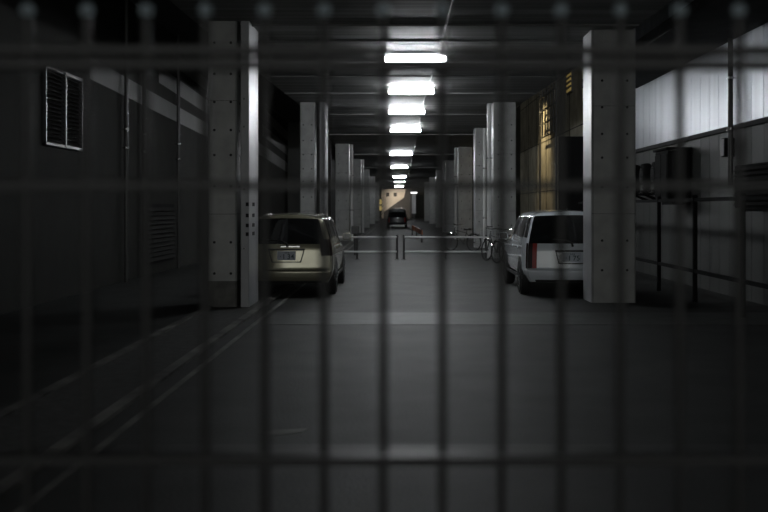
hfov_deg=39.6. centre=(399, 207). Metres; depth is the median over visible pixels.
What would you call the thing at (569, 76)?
lit window
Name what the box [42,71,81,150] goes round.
window
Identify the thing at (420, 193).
wall
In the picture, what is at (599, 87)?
concrete column
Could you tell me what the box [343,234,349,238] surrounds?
mirror glass
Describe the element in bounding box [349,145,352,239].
drain pipe
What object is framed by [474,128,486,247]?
concrete column
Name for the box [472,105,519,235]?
wall
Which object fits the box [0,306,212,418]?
kerb
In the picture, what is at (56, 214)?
wall
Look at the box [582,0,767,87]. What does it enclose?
ceiling
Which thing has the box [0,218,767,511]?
floor
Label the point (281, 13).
ceiling
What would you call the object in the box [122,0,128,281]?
drain pipe
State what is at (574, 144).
wall
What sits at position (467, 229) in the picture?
bicycle
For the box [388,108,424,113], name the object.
ceiling light
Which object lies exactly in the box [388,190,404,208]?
house
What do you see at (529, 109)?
wall
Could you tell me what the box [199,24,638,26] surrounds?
trim
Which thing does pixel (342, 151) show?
concrete column
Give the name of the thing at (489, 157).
drain pipe
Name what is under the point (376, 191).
concrete column
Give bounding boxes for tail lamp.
[319,239,332,255]
[526,243,536,268]
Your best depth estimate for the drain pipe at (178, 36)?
28.36 m
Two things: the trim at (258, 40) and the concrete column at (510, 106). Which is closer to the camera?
the trim at (258, 40)
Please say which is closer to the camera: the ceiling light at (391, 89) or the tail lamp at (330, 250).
the tail lamp at (330, 250)
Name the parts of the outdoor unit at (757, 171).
frame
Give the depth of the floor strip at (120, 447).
7.07 m
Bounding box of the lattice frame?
[539,80,556,209]
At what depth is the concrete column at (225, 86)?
17.10 m
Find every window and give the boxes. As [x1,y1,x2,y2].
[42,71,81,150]
[566,71,572,94]
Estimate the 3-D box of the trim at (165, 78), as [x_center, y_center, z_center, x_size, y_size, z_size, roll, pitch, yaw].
[-6.004,-3.230,30.050,0.032,0.620,7.100,0,0,0]
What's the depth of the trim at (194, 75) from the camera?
31.09 m
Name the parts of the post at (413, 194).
post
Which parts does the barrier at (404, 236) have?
post, rail, rail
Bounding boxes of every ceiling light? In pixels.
[388,57,447,58]
[388,86,434,93]
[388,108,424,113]
[390,127,420,131]
[390,151,411,154]
[391,165,407,167]
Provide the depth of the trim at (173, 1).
15.28 m
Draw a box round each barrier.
[338,235,397,258]
[403,235,486,258]
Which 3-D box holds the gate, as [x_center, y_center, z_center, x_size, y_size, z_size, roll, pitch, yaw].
[-0.031,0.575,2.000,3.789,2.050,0.060,0,0,0]
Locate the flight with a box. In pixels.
[388,190,411,217]
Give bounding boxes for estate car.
[258,213,350,293]
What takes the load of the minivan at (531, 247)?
on the floor at (294, 350)
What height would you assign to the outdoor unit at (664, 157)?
1.180 m
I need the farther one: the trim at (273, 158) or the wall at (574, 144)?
the trim at (273, 158)
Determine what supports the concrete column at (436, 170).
on the floor at (294, 350)
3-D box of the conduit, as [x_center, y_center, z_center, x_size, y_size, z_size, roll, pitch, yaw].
[0.750,-3.135,64.500,0.032,0.442,111.000,0,0,0]
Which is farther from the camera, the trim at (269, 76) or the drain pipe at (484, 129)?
the drain pipe at (484, 129)
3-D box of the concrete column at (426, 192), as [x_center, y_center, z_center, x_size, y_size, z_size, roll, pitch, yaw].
[3.340,-0.770,130.399,0.726,4.740,0.803,0,0,0]
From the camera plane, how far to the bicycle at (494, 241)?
30.97 m
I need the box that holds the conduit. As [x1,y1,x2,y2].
[407,0,453,177]
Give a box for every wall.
[0,0,287,314]
[288,122,330,217]
[331,143,334,224]
[412,190,423,217]
[457,162,457,227]
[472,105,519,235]
[520,71,582,214]
[566,136,582,210]
[635,0,767,305]
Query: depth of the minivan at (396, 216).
88.06 m
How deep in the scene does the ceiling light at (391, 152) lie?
58.94 m
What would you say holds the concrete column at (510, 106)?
on the floor at (294, 350)
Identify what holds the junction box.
attached to the wall at (705, 92)
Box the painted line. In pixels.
[13,226,376,511]
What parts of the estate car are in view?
license plate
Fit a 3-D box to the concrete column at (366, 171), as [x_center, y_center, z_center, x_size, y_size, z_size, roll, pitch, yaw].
[-2.815,-0.770,86.398,0.676,4.740,0.803,0,0,0]
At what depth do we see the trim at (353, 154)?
62.00 m
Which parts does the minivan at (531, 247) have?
moulding, license plate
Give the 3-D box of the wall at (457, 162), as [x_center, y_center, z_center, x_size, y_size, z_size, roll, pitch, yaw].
[4.700,-1.500,106.150,0.200,6.200,87.700,0,0,0]
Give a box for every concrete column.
[210,21,240,306]
[300,102,316,213]
[335,144,349,240]
[353,159,361,232]
[361,169,369,227]
[370,177,374,223]
[375,190,378,220]
[424,190,428,220]
[429,177,435,223]
[436,170,437,226]
[447,160,453,231]
[458,147,471,238]
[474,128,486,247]
[491,102,515,257]
[583,28,635,302]
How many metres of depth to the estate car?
19.26 m
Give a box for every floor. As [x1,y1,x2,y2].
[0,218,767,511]
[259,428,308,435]
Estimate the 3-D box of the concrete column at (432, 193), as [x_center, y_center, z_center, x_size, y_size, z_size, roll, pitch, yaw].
[3.340,-0.770,108.398,0.726,4.740,0.803,0,0,0]
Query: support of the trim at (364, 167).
attached to the ceiling at (281, 13)
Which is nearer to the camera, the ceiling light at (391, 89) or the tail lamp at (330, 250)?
the tail lamp at (330, 250)
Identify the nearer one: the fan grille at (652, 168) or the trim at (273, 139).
the fan grille at (652, 168)
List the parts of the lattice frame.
post, post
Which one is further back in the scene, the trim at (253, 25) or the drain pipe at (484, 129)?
the drain pipe at (484, 129)
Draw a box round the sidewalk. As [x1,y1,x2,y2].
[0,221,378,480]
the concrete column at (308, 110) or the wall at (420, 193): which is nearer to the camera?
the concrete column at (308, 110)
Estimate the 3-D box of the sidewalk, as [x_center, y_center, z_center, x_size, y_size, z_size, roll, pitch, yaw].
[-2.650,1.619,70.500,0.700,0.062,139.000,0,0,0]
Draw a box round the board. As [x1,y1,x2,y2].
[412,225,422,242]
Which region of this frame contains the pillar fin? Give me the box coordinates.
[241,21,257,306]
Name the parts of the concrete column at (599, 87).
panel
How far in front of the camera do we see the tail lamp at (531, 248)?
19.17 m
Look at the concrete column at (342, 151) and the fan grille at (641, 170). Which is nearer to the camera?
the fan grille at (641, 170)
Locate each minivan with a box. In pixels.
[388,208,406,226]
[506,208,582,293]
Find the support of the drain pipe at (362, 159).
attached to the concrete column at (357, 163)
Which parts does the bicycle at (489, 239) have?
frame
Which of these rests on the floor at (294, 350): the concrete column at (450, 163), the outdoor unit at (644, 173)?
the concrete column at (450, 163)
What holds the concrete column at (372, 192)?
on the floor at (294, 350)
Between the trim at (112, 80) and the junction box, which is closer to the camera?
the junction box
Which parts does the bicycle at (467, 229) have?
frame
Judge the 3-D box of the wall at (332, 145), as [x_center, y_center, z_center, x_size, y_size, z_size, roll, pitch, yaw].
[-4.500,-1.500,103.650,0.200,6.200,92.700,0,0,0]
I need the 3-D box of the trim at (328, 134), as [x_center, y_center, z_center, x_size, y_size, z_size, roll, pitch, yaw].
[0.310,-3.194,46.150,7.180,0.080,0.300,0,0,0]
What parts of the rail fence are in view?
post, rail, post, rail, post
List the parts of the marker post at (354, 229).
post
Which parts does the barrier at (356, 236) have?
post, rail, rail, post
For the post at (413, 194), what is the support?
on the floor at (294, 350)
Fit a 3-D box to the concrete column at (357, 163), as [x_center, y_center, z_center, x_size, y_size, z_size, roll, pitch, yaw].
[-2.815,-0.770,68.398,0.676,4.740,0.803,0,0,0]
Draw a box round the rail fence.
[578,193,767,317]
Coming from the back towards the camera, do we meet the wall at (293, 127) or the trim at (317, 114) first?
the wall at (293, 127)
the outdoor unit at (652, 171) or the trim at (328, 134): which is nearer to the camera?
the outdoor unit at (652, 171)
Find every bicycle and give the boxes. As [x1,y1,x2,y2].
[447,224,480,250]
[480,227,507,260]
[490,229,512,262]
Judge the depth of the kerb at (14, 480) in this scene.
8.52 m
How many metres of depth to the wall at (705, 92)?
20.83 m
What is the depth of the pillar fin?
17.15 m
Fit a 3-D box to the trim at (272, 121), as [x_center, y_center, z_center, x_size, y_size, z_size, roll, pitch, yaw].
[-6.004,-3.975,52.400,0.032,0.750,8.800,0,0,0]
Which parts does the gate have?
rail, rail, rail, rail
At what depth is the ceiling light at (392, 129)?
42.55 m
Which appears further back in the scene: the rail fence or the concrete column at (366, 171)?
the concrete column at (366, 171)
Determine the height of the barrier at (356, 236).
0.760 m
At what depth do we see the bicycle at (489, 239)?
32.31 m
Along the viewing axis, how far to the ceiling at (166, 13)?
27.80 m
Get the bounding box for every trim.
[92,58,200,133]
[158,71,200,108]
[170,0,672,2]
[173,57,200,85]
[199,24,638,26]
[258,40,582,41]
[258,142,287,171]
[269,76,556,76]
[269,114,287,139]
[269,130,287,154]
[285,93,536,93]
[317,114,486,114]
[328,134,473,134]
[353,154,457,154]
[364,167,437,167]
[636,116,767,152]
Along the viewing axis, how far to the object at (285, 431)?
7.62 m
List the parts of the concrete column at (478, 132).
panel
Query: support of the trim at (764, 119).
attached to the wall at (705, 92)
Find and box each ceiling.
[129,0,299,121]
[172,2,668,180]
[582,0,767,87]
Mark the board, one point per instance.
(414, 228)
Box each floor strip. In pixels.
[110,444,767,451]
[269,312,767,324]
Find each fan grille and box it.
[639,169,642,180]
[650,167,653,180]
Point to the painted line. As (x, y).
(35, 498)
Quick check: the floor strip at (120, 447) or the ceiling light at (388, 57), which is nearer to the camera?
the floor strip at (120, 447)
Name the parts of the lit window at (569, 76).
pane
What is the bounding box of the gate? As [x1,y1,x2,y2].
[0,3,767,511]
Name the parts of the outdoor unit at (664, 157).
door, door, lid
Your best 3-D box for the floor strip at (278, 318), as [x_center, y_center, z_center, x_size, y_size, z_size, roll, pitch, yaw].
[2.050,1.623,15.450,7.900,0.054,1.700,0,0,0]
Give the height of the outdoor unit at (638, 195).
0.880 m
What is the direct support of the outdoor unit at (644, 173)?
attached to the wall at (705, 92)
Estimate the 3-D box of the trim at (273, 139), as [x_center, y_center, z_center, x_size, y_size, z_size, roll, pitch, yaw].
[-6.004,-3.225,51.650,0.032,0.850,10.300,0,0,0]
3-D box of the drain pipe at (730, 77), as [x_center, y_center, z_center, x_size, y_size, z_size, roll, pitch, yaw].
[5.860,-1.700,18.850,0.150,2.600,0.110,0,0,0]
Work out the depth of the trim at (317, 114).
38.00 m
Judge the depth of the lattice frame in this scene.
48.70 m
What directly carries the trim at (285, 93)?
attached to the ceiling at (281, 13)
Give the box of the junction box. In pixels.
[721,138,733,156]
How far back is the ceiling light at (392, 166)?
77.94 m
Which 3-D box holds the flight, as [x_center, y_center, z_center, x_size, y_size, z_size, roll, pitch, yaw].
[-0.350,-0.700,164.000,4.300,4.600,1.000,0,0,0]
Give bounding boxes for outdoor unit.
[636,165,648,199]
[639,163,654,198]
[650,162,654,194]
[653,147,691,204]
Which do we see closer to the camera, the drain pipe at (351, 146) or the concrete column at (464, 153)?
the drain pipe at (351, 146)
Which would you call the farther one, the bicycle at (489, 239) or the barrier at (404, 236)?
the barrier at (404, 236)
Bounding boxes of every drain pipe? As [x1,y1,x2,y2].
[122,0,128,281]
[175,35,179,267]
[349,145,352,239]
[362,159,363,232]
[454,147,457,238]
[483,128,486,247]
[487,103,492,257]
[727,38,733,180]
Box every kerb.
[0,223,378,499]
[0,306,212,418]
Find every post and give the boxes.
[351,226,358,254]
[410,193,415,218]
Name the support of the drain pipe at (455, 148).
attached to the concrete column at (464, 153)
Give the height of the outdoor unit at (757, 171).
0.740 m

